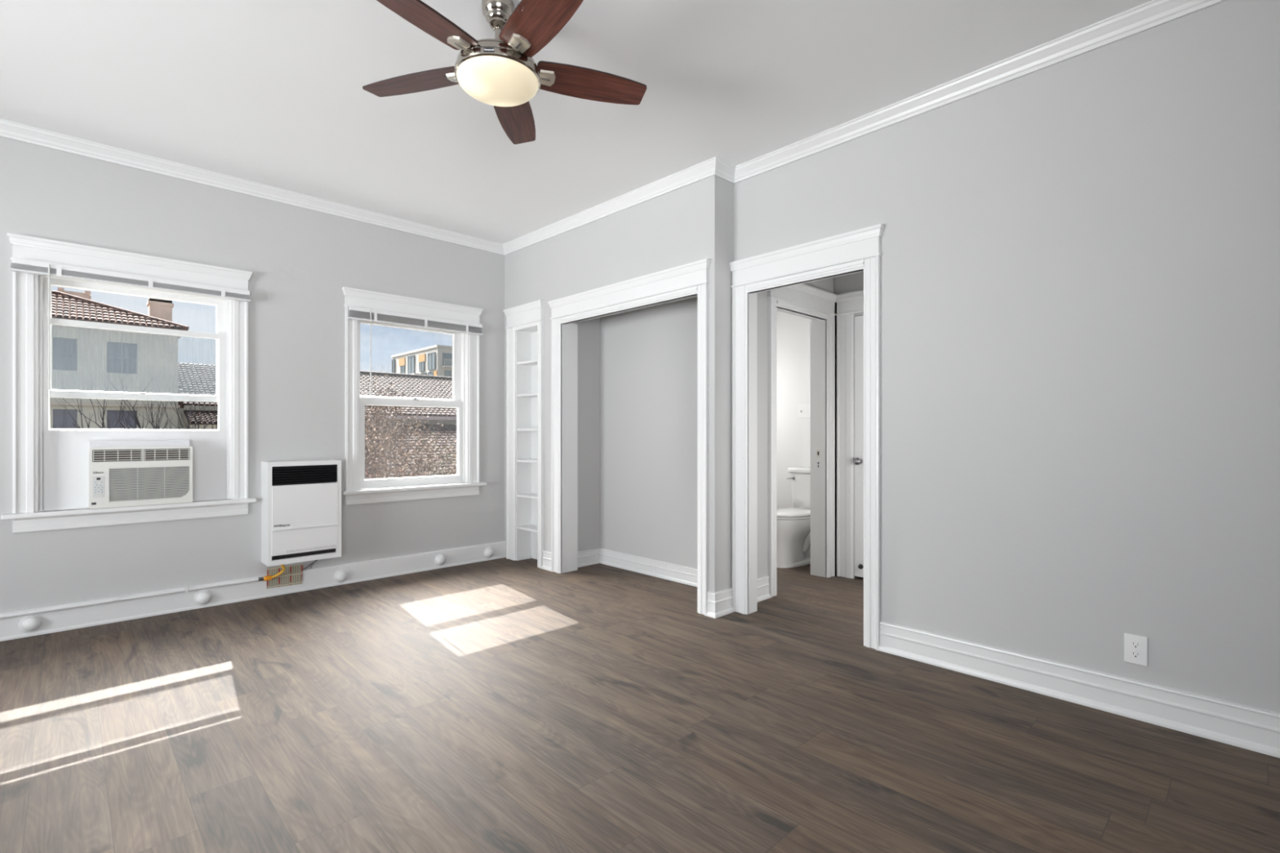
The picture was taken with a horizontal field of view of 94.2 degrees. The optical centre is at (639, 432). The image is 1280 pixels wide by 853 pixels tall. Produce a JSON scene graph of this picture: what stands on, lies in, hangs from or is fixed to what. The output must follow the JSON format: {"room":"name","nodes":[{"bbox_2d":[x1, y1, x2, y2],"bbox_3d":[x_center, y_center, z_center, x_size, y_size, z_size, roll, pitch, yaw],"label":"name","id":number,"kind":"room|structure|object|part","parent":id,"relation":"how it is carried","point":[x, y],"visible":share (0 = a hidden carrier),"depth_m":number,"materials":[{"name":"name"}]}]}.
{"room":"empty studio apartment","nodes":[
{"label":"empty studio apartment","id":0,"kind":"room"},
{"bbox_2d":[0,136,504,613],"bbox_3d":[-3.265,-0.325,3.744,6.340,2.950,0.267,0,0,-44],"label":"wall","id":1,"kind":"structure","parent":0,"point":[300,260],"depth_m":4.13,"materials":[{"name":"paint"}]},
{"bbox_2d":[18,614,44,632],"bbox_3d":[-3.428,1.079,3.349,0.100,0.100,0.041,0,0,-44],"label":"cap","id":2,"kind":"object","parent":1,"relation":"attached to","point":[32,623],"visible":1,"depth_m":3.34,"materials":[{"name":"white paint"}]},
{"bbox_2d":[0,232,256,533],"bbox_3d":[-3.192,-0.271,3.800,1.198,1.666,0.369,0,0,-44],"label":"window","id":3,"kind":"structure","parent":1,"relation":"in","point":[51,466],"depth_m":3.60,"materials":[{"name":"white paint"}]},
{"bbox_3d":[-3.462,-0.259,3.349,0.100,1.427,0.028,0,0,-44],"label":"casing","id":4,"kind":"part","parent":3,"relation":"part of","materials":[{"name":"white paint"}]},
{"bbox_3d":[-3.092,-1.032,3.696,1.154,0.144,0.045,0,0,-44],"label":"head casing","id":5,"kind":"part","parent":3,"relation":"part of","materials":[{"name":"white paint"}]},
{"bbox_2d":[10,257,251,390],"bbox_3d":[-3.065,-0.607,3.670,1.128,0.728,0.050,0,0,-44],"label":"mini blind","id":6,"kind":"object","parent":3,"relation":"attached to","point":[21,265],"visible":1,"depth_m":3.56,"materials":[{"name":"white plastic"}]},
{"bbox_3d":[-3.069,-0.902,3.674,1.128,0.012,0.037,0,0,-44],"label":"rail","id":7,"kind":"part","parent":6,"relation":"part of","materials":[{"name":"white plastic"}]},
{"bbox_3d":[-3.187,-0.561,3.797,0.910,0.702,0.035,0,0,-44],"label":"sash","id":8,"kind":"part","parent":3,"relation":"part of","materials":[{"name":"white paint"}]},
{"bbox_3d":[-3.151,-0.334,3.759,0.910,0.672,0.040,0,0,-44],"label":"sash","id":9,"kind":"part","parent":3,"relation":"part of","materials":[{"name":"white paint"}]},
{"bbox_3d":[-3.147,0.226,3.755,0.910,0.449,0.020,0,0,-44],"label":"filler panel","id":10,"kind":"part","parent":3,"relation":"part of","materials":[{"name":"white plastic"}]},
{"bbox_2d":[88,440,192,509],"bbox_3d":[-3.223,0.249,3.831,0.491,0.400,0.467,0,0,-44],"label":"air conditioner","id":11,"kind":"object","parent":3,"relation":"on","point":[122,473],"visible":1,"depth_m":3.66,"materials":[{"name":"white plastic"}]},
{"bbox_3d":[-3.211,0.320,3.525,0.053,0.128,0.005,0,0,-44],"label":"control panel","id":12,"kind":"part","parent":11,"relation":"part of","materials":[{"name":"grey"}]},
{"bbox_2d":[109,466,189,502],"bbox_3d":[-3.043,0.313,3.697,0.386,0.201,0.011,0,0,-44],"label":"grille","id":13,"kind":"object","parent":11,"relation":"attached to","point":[126,483],"depth_m":3.69,"materials":[{"name":"grey plastic"}]},
{"bbox_3d":[-2.731,-0.259,4.054,0.098,1.427,0.028,0,0,-44],"label":"casing","id":14,"kind":"part","parent":3,"relation":"part of","materials":[{"name":"white paint"}]},
{"bbox_2d":[194,590,213,605],"bbox_3d":[-2.858,1.086,3.898,0.100,0.100,0.041,0,0,-44],"label":"cap","id":15,"kind":"object","parent":1,"relation":"attached to","point":[203,597],"visible":1,"depth_m":3.89,"materials":[{"name":"white paint"}]},
{"bbox_2d":[0,118,504,255],"bbox_3d":[-3.261,-1.682,3.523,5.638,0.082,0.056,0,0,-44],"label":"crown molding","id":16,"kind":"structure","parent":1,"relation":"attached to","point":[8,129],"depth_m":3.97,"materials":[{"name":"white paint"}]},
{"bbox_2d":[0,541,506,641],"bbox_3d":[-3.273,1.075,3.535,5.638,0.150,0.023,0,0,-44],"label":"baseboard","id":17,"kind":"structure","parent":1,"relation":"attached to","point":[60,620],"depth_m":4.03,"materials":[{"name":"white paint"}]},
{"bbox_2d":[0,577,258,618],"bbox_3d":[-3.957,1.010,2.846,3.655,0.033,0.037,0,0,-44],"label":"gas pipe","id":18,"kind":"object","parent":17,"relation":"on","point":[186,588],"visible":1,"depth_m":3.61,"materials":[{"name":"white metal"}]},
{"bbox_2d":[266,564,303,588],"bbox_3d":[-2.529,1.020,4.239,0.230,0.148,0.005,0,0,-44],"label":"board","id":19,"kind":"object","parent":1,"relation":"attached to","point":[292,575],"visible":1,"depth_m":4.24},
{"bbox_2d":[261,459,341,566],"bbox_3d":[-2.408,0.551,4.241,0.465,0.704,0.206,0,0,-44],"label":"wall heater","id":20,"kind":"object","parent":1,"relation":"attached to","point":[301,522],"visible":1,"depth_m":4.15,"materials":[{"name":"white metal"}]},
{"bbox_2d":[258,564,285,581],"bbox_3d":[-2.576,0.965,4.162,0.163,0.135,0.049,0,0,-39],"label":"connector","id":21,"kind":"object","parent":20,"relation":"attached to","point":[268,577],"visible":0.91,"depth_m":4.16,"materials":[{"name":"yellow metal"}]},
{"bbox_2d":[271,464,337,485],"bbox_3d":[-2.358,0.295,4.190,0.414,0.129,0.032,0,0,-44],"label":"grille","id":22,"kind":"object","parent":20,"relation":"attached to","point":[282,474],"depth_m":4.18,"materials":[{"name":"black metal"}]},
{"bbox_3d":[-2.347,0.754,4.176,0.418,0.164,0.005,0,0,-44],"label":"panel","id":23,"kind":"part","parent":20,"relation":"part of","materials":[{"name":"white metal"}]},
{"bbox_3d":[-2.345,0.505,4.177,0.418,0.286,0.006,0,0,-44],"label":"panel","id":24,"kind":"part","parent":20,"relation":"part of","materials":[{"name":"white metal"}]},
{"bbox_2d":[302,560,317,569],"bbox_3d":[-2.402,0.945,4.359,0.126,0.106,0.041,0,0,-17],"label":"cable","id":25,"kind":"object","parent":20,"relation":"hanging from","point":[312,563],"visible":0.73,"depth_m":4.36,"materials":[{"name":"grey plastic"}]},
{"bbox_2d":[333,568,348,582],"bbox_3d":[-2.249,1.084,4.486,0.100,0.100,0.041,0,0,-44],"label":"cap","id":26,"kind":"object","parent":1,"relation":"attached to","point":[340,575],"visible":1,"depth_m":4.47,"materials":[{"name":"white paint"}]},
{"bbox_2d":[341,286,486,505],"bbox_3d":[-1.926,-0.276,5.021,1.200,1.657,0.369,0,0,-44],"label":"window","id":27,"kind":"structure","parent":1,"relation":"in","point":[359,490],"depth_m":4.94,"materials":[{"name":"white paint"}]},
{"bbox_3d":[-2.205,-0.259,4.562,0.100,1.427,0.028,0,0,-44],"label":"casing","id":28,"kind":"part","parent":27,"relation":"part of","materials":[{"name":"white paint"}]},
{"bbox_3d":[-1.933,-0.577,5.007,0.900,0.670,0.035,0,0,-44],"label":"sash","id":29,"kind":"part","parent":27,"relation":"part of","materials":[{"name":"white paint"}]},
{"bbox_3d":[-1.897,0.082,4.969,0.900,0.713,0.040,0,0,-44],"label":"sash","id":30,"kind":"part","parent":27,"relation":"part of","materials":[{"name":"white paint"}]},
{"bbox_3d":[-1.834,-1.032,4.910,1.158,0.144,0.045,0,0,-44],"label":"head casing","id":31,"kind":"part","parent":27,"relation":"part of","materials":[{"name":"white paint"}]},
{"bbox_2d":[347,306,483,397],"bbox_3d":[-1.800,-0.621,4.890,1.120,0.689,0.050,0,0,-44],"label":"mini blind","id":32,"kind":"object","parent":27,"relation":"attached to","point":[357,313],"visible":1,"depth_m":4.82,"materials":[{"name":"white plastic"}]},
{"bbox_3d":[-1.804,-0.872,4.895,1.120,0.012,0.037,0,0,-44],"label":"rail","id":33,"kind":"part","parent":32,"relation":"part of","materials":[{"name":"white plastic"}]},
{"bbox_3d":[-1.476,-0.259,5.265,0.110,1.427,0.028,0,0,-44],"label":"casing","id":34,"kind":"part","parent":27,"relation":"part of","materials":[{"name":"white paint"}]},
{"bbox_2d":[435,553,446,565],"bbox_3d":[-1.679,1.078,5.035,0.100,0.100,0.041,0,0,-44],"label":"cap","id":35,"kind":"object","parent":1,"relation":"attached to","point":[440,559],"visible":1,"depth_m":5.02,"materials":[{"name":"white paint"}]},
{"bbox_2d":[484,546,493,558],"bbox_3d":[-1.351,1.082,5.352,0.100,0.100,0.041,0,0,-44],"label":"cap","id":36,"kind":"object","parent":1,"relation":"attached to","point":[489,552],"visible":1,"depth_m":5.34,"materials":[{"name":"white paint"}]},
{"bbox_2d":[0,0,1151,244],"bbox_3d":[-0.957,-1.796,1.352,6.340,0.208,6.915,0,0,-44],"label":"ceiling","id":37,"kind":"structure","parent":0,"point":[268,92],"depth_m":2.90,"materials":[{"name":"paint"}]},
{"bbox_2d":[362,0,646,144],"bbox_3d":[-0.552,-1.514,2.312,1.174,0.361,1.160,0,0,-44],"label":"ceiling fan","id":38,"kind":"object","parent":37,"relation":"hanging from","point":[501,72],"visible":1,"depth_m":2.29,"materials":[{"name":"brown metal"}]},
{"bbox_3d":[-0.920,-1.444,2.452,0.458,0.009,0.156,0,12,17],"label":"blade","id":39,"kind":"part","parent":38,"relation":"part of","materials":[{"name":"brown wood"}]},
{"bbox_3d":[-0.774,-1.444,2.034,0.156,0.009,0.458,14,8,34],"label":"blade","id":40,"kind":"part","parent":38,"relation":"part of","materials":[{"name":"brown wood"}]},
{"bbox_3d":[-0.553,-1.403,2.179,0.039,0.016,0.003,0,0,-2],"label":"name plate","id":41,"kind":"part","parent":38,"relation":"part of","materials":[{"name":"grey metal"}]},
{"bbox_3d":[-0.559,-1.362,2.344,0.316,0.058,0.316,0,0,-44],"label":"lamp shade","id":42,"kind":"part","parent":38,"relation":"part of","materials":[{"name":"beige glass"}]},
{"bbox_3d":[-0.567,-1.444,2.721,0.156,0.009,0.458,-12,0,-1],"label":"blade","id":43,"kind":"part","parent":38,"relation":"part of","materials":[{"name":"brown wood"}]},
{"bbox_3d":[-0.331,-1.444,2.044,0.156,0.009,0.458,14,-9,-36],"label":"blade","id":44,"kind":"part","parent":38,"relation":"part of","materials":[{"name":"brown wood"}]},
{"bbox_3d":[-0.203,-1.444,2.468,0.458,0.009,0.156,0,-12,-19],"label":"blade","id":45,"kind":"part","parent":38,"relation":"part of","materials":[{"name":"brown wood"}]},
{"bbox_2d":[504,175,731,592],"bbox_3d":[-0.331,-0.325,4.669,0.170,2.950,2.476,0,0,-44],"label":"wall","id":46,"kind":"structure","parent":0,"point":[691,223],"depth_m":4.07,"materials":[{"name":"paint"}]},
{"bbox_2d":[541,550,551,571],"bbox_3d":[-0.777,1.075,4.989,0.026,0.151,0.140,0,0,-44],"label":"baseboard","id":47,"kind":"structure","parent":46,"relation":"attached to","point":[546,559],"depth_m":4.99,"materials":[{"name":"white paint"}]},
{"bbox_2d":[0,557,1279,852],"bbox_3d":[-0.280,1.210,2.005,8.220,0.120,6.915,0,0,-44],"label":"floor","id":48,"kind":"structure","parent":0,"point":[500,705],"depth_m":2.24,"materials":[{"name":"brown wood"}]},
{"bbox_2d":[502,299,545,568],"bbox_3d":[-0.968,0.014,5.294,0.214,2.272,0.594,0,0,-44],"label":"bookcase","id":49,"kind":"object","parent":48,"relation":"on","point":[524,328],"visible":0.84,"depth_m":5.38,"materials":[{"name":"white paint"}]},
{"bbox_3d":[-1.170,0.099,5.395,0.028,2.102,0.124,0,0,-44],"label":"casing","id":50,"kind":"part","parent":49,"relation":"part of","materials":[{"name":"white paint"}]},
{"bbox_3d":[-1.028,-1.037,5.236,0.047,0.170,0.594,0,0,-44],"label":"head casing","id":51,"kind":"part","parent":49,"relation":"part of","materials":[{"name":"white paint"}]},
{"bbox_3d":[-0.936,0.853,5.290,0.151,0.022,0.338,0,0,-44],"label":"shelf","id":52,"kind":"part","parent":49,"relation":"part of","materials":[{"name":"white paint"}]},
{"bbox_3d":[-0.936,0.564,5.290,0.151,0.022,0.338,0,0,-44],"label":"shelf","id":53,"kind":"part","parent":49,"relation":"part of","materials":[{"name":"white paint"}]},
{"bbox_3d":[-0.936,0.251,5.290,0.151,0.022,0.338,0,0,-44],"label":"shelf","id":54,"kind":"part","parent":49,"relation":"part of","materials":[{"name":"white paint"}]},
{"bbox_3d":[-0.936,-0.029,5.290,0.151,0.022,0.338,0,0,-44],"label":"shelf","id":55,"kind":"part","parent":49,"relation":"part of","materials":[{"name":"white paint"}]},
{"bbox_3d":[-0.936,-0.336,5.290,0.151,0.022,0.338,0,0,-44],"label":"shelf","id":56,"kind":"part","parent":49,"relation":"part of","materials":[{"name":"white paint"}]},
{"bbox_3d":[-0.936,-0.626,5.290,0.151,0.022,0.338,0,0,-44],"label":"shelf","id":57,"kind":"part","parent":49,"relation":"part of","materials":[{"name":"white paint"}]},
{"bbox_3d":[-0.856,0.099,5.070,0.028,2.102,0.076,0,0,-44],"label":"casing","id":58,"kind":"part","parent":49,"relation":"part of","materials":[{"name":"white paint"}]},
{"bbox_2d":[777,466,810,568],"bbox_3d":[1.415,0.739,5.318,0.769,0.822,0.426,0,0,-44],"label":"toilet","id":59,"kind":"object","parent":48,"relation":"on","point":[793,524],"visible":0.63,"depth_m":5.11,"materials":[{"name":"white ceramic"}]},
{"bbox_3d":[1.329,0.724,5.231,0.508,0.020,0.376,0,0,-44],"label":"seat","id":60,"kind":"part","parent":59,"relation":"part of","materials":[{"name":"white plastic"}]},
{"bbox_3d":[1.332,0.700,5.234,0.534,0.036,0.380,0,0,-44],"label":"seat lid","id":61,"kind":"part","parent":59,"relation":"part of","materials":[{"name":"white ceramic"}]},
{"bbox_3d":[1.609,0.351,5.500,0.237,0.046,0.420,0,0,-44],"label":"tank lid","id":62,"kind":"part","parent":59,"relation":"part of","materials":[{"name":"white ceramic"}]},
{"bbox_3d":[1.610,0.547,5.502,0.213,0.345,0.392,0,0,-44],"label":"tank","id":63,"kind":"part","parent":59,"relation":"part of","materials":[{"name":"white ceramic"}]},
{"bbox_2d":[731,183,836,587],"bbox_3d":[1.300,-0.325,4.621,2.112,2.950,0.143,0,0,-44],"label":"wall","id":64,"kind":"structure","parent":0,"point":[827,285],"depth_m":4.12,"materials":[{"name":"paint"}]},
{"bbox_2d":[706,587,734,618],"bbox_3d":[0.520,1.075,3.785,0.220,0.151,0.074,0,0,-44],"label":"baseboard","id":65,"kind":"structure","parent":64,"relation":"attached to","point":[720,603],"depth_m":3.74,"materials":[{"name":"white paint"}]},
{"bbox_2d":[756,575,770,602],"bbox_3d":[0.786,1.075,4.040,0.318,0.151,0.026,0,0,-44],"label":"baseboard","id":66,"kind":"structure","parent":64,"relation":"attached to","point":[762,583],"depth_m":4.09,"materials":[{"name":"white paint"}]},
{"bbox_2d":[767,283,836,597],"bbox_3d":[1.189,0.022,4.511,0.945,2.255,0.179,0,0,-44],"label":"door frame","id":67,"kind":"structure","parent":64,"relation":"attached to","point":[802,299],"depth_m":4.73,"materials":[{"name":"white paint"}]},
{"bbox_3d":[0.939,0.104,4.186,0.095,2.092,0.028,0,0,-44],"label":"casing","id":68,"kind":"part","parent":67,"relation":"part of","materials":[{"name":"white paint"}]},
{"bbox_3d":[1.236,-1.024,4.462,0.945,0.163,0.045,0,0,-44],"label":"head casing","id":69,"kind":"part","parent":67,"relation":"part of","materials":[{"name":"white paint"}]},
{"bbox_3d":[1.520,0.104,4.747,0.100,2.092,0.028,0,0,-44],"label":"casing","id":70,"kind":"part","parent":67,"relation":"part of","materials":[{"name":"white paint"}]},
{"bbox_2d":[777,311,810,508],"bbox_3d":[1.436,-0.225,5.932,0.080,2.750,1.555,0,0,-44],"label":"wall","id":71,"kind":"structure","parent":0,"point":[793,332],"depth_m":5.83,"materials":[{"name":"white paint"}]},
{"bbox_2d":[797,404,810,417],"bbox_3d":[1.578,-0.210,5.718,0.012,0.124,0.137,0,0,-44],"label":"switch plate","id":72,"kind":"object","parent":71,"relation":"attached to","point":[803,411],"visible":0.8,"depth_m":5.71,"materials":[{"name":"white plastic"}]},
{"bbox_2d":[833,271,863,578],"bbox_3d":[2.224,-0.225,4.386,0.340,2.750,1.725,0,0,-44],"label":"wall","id":73,"kind":"structure","parent":0,"point":[851,282],"depth_m":4.69,"materials":[{"name":"paint"}]},
{"bbox_2d":[835,289,863,578],"bbox_3d":[1.893,0.022,4.465,0.903,2.255,0.099,0,0,44],"label":"door","id":74,"kind":"structure","parent":73,"relation":"in","point":[849,304],"depth_m":4.70,"materials":[{"name":"white paint"}]},
{"bbox_3d":[1.634,0.104,4.731,0.028,2.092,0.135,0,0,-44],"label":"casing","id":75,"kind":"part","parent":74,"relation":"part of","materials":[{"name":"white paint"}]},
{"bbox_3d":[1.890,-1.024,4.462,0.037,0.163,0.902,0,0,-44],"label":"head casing","id":76,"kind":"part","parent":74,"relation":"part of","materials":[{"name":"white paint"}]},
{"bbox_3d":[1.696,0.222,4.631,0.062,0.058,0.058,0,0,-44],"label":"knob","id":77,"kind":"part","parent":74,"relation":"part of","materials":[{"name":"silver metal"}]},
{"bbox_2d":[576,0,1279,713],"bbox_3d":[1.488,-0.325,3.159,0.352,2.950,5.720,0,0,-44],"label":"wall","id":78,"kind":"structure","parent":0,"point":[1080,258],"depth_m":2.57,"materials":[{"name":"paint"}]},
{"bbox_2d":[577,547,697,586],"bbox_3d":[0.087,1.085,4.582,0.312,0.130,1.595,0,0,-44],"label":"baseboard","id":79,"kind":"structure","parent":78,"relation":"attached to","point":[666,571],"depth_m":4.88,"materials":[{"name":"white paint"}]},
{"bbox_2d":[547,223,884,650],"bbox_3d":[0.299,0.028,4.070,0.333,2.245,2.713,0,0,-44],"label":"door frame","id":80,"kind":"structure","parent":78,"relation":"attached to","point":[857,251],"depth_m":3.78,"materials":[{"name":"white paint"}]},
{"bbox_3d":[-0.689,0.105,4.897,0.028,2.090,0.110,0,0,-44],"label":"casing","id":81,"kind":"part","parent":80,"relation":"part of","materials":[{"name":"white paint"}]},
{"bbox_3d":[-0.157,-1.014,4.335,0.045,0.148,1.698,0,0,-44],"label":"head casing","id":82,"kind":"part","parent":80,"relation":"part of","materials":[{"name":"white paint"}]},
{"bbox_3d":[0.394,0.105,3.774,0.028,2.090,0.085,0,0,-44],"label":"casing","id":83,"kind":"part","parent":80,"relation":"part of","materials":[{"name":"white paint"}]},
{"bbox_3d":[0.639,0.107,3.799,0.028,2.086,0.109,0,0,-44],"label":"casing","id":84,"kind":"part","parent":80,"relation":"part of","materials":[{"name":"white paint"}]},
{"bbox_3d":[0.929,-1.016,3.488,0.045,0.159,1.000,0,0,-44],"label":"head casing","id":85,"kind":"part","parent":80,"relation":"part of","materials":[{"name":"white paint"}]},
{"bbox_3d":[1.237,0.107,3.180,0.028,2.086,0.090,0,0,-44],"label":"casing","id":86,"kind":"part","parent":80,"relation":"part of","materials":[{"name":"white paint"}]},
{"bbox_2d":[502,0,1226,255],"bbox_3d":[1.036,-1.667,3.228,0.250,0.111,6.448,0,0,-44],"label":"crown molding","id":87,"kind":"structure","parent":78,"relation":"attached to","point":[1153,13],"depth_m":3.01,"materials":[{"name":"white paint"}]},
{"bbox_2d":[878,621,1279,758],"bbox_3d":[2.311,1.075,2.068,0.026,0.151,3.008,0,0,-44],"label":"baseboard","id":88,"kind":"structure","parent":78,"relation":"attached to","point":[1254,729],"depth_m":2.48,"materials":[{"name":"white paint"}]},
{"bbox_2d":[1124,633,1147,666],"bbox_3d":[2.002,0.875,2.401,0.010,0.117,0.074,0,0,-44],"label":"wall outlet","id":89,"kind":"object","parent":78,"relation":"attached to","point":[1135,646],"visible":1,"depth_m":2.40,"materials":[{"name":"white plastic"}]},
{"bbox_2d":[1129,650,1141,658],"bbox_3d":[1.999,0.895,2.398,0.003,0.029,0.035,0,0,-44],"label":"receptacle","id":90,"kind":"object","parent":89,"relation":"attached to","point":[1133,654],"depth_m":2.40,"materials":[{"name":"white plastic"}]},
{"bbox_2d":[1129,640,1141,648],"bbox_3d":[1.999,0.856,2.398,0.003,0.029,0.035,0,0,-44],"label":"receptacle","id":91,"kind":"object","parent":89,"relation":"attached to","point":[1133,644],"depth_m":2.40,"materials":[{"name":"white plastic"}]},
{"label":"outside","id":92,"kind":"structure","parent":0,"visible":0},
{"bbox_3d":[-39.748,5.650,62.809,150.000,0.200,134.400,0,0,-44],"label":"ground","id":93,"kind":"structure","parent":92,"visible":0},
{"bbox_2d":[49,287,189,429],"bbox_3d":[-26.118,-0.555,24.547,11.491,12.210,4.874,0,0,-44],"label":"stucco house","id":94,"kind":"structure","parent":93,"relation":"on","point":[77,353],"depth_m":25.56,"materials":[{"name":"grey paint"}]},
{"bbox_3d":[-24.712,-2.851,23.277,10.751,3.438,0.220,0,0,-44],"label":"cornice","id":95,"kind":"part","parent":94,"relation":"part of","materials":[{"name":"beige paint"}]},
{"bbox_2d":[53,364,217,429],"bbox_3d":[-15.768,1.595,18.961,3.168,7.916,3.986,0,0,8],"label":"bare tree","id":96,"kind":"object","parent":93,"relation":"on","point":[137,422],"visible":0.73,"depth_m":18.15,"materials":[{"name":"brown plant"}]},
{"bbox_2d":[142,375,217,429],"bbox_3d":[-16.189,1.598,21.603,2.108,7.908,3.125,0,0,-2],"label":"bare tree","id":97,"kind":"object","parent":93,"relation":"on","point":[198,423],"visible":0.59,"depth_m":22.05,"materials":[{"name":"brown plant"}]},
{"bbox_2d":[177,362,217,429],"bbox_3d":[-21.204,0.987,31.106,5.329,9.127,11.885,0,0,-44],"label":"low wing","id":98,"kind":"object","parent":93,"relation":"on","point":[202,373],"visible":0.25,"depth_m":27.98},
{"bbox_2d":[360,370,456,479],"bbox_3d":[-6.995,1.575,23.959,12.800,7.950,13.844,0,0,-44],"label":"neighboring building roof","id":99,"kind":"structure","parent":93,"relation":"on","point":[423,386],"depth_m":20.49,"materials":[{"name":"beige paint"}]},
{"bbox_2d":[363,373,456,479],"bbox_3d":[-3.303,2.304,10.875,4.310,6.496,5.426,0,0,31],"label":"leafy tree","id":100,"kind":"object","parent":93,"relation":"on","point":[373,451],"visible":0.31,"depth_m":9.82,"materials":[{"name":"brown plant"}]},
{"bbox_2d":[384,426,456,476],"bbox_3d":[-4.045,2.531,14.369,4.602,6.051,4.089,0,0,-44],"label":"bare tree","id":101,"kind":"object","parent":93,"relation":"on","point":[434,445],"visible":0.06,"depth_m":14.16,"materials":[{"name":"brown plant"}]},
{"bbox_2d":[391,344,452,377],"bbox_3d":[-32.002,-4.200,106.199,18.800,19.500,19.500,0,0,-44],"label":"apartment block","id":102,"kind":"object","parent":93,"relation":"on","point":[436,360],"visible":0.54,"depth_m":97.16,"materials":[{"name":"grey"}]},
{"bbox_3d":[-41.665,-12.425,104.102,0.140,1.350,2.500,0,0,-44],"label":"orange panel","id":103,"kind":"part","parent":102,"relation":"part of","materials":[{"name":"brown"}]},
{"bbox_3d":[-36.024,-12.360,98.255,0.140,1.220,2.450,0,0,-44],"label":"orange panel","id":104,"kind":"part","parent":102,"relation":"part of","materials":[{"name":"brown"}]},
{"bbox_3d":[-32.553,-8.650,94.656,0.140,2.400,1.150,0,0,-44],"label":"orange panel","id":105,"kind":"part","parent":102,"relation":"part of","materials":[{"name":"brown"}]}
]}

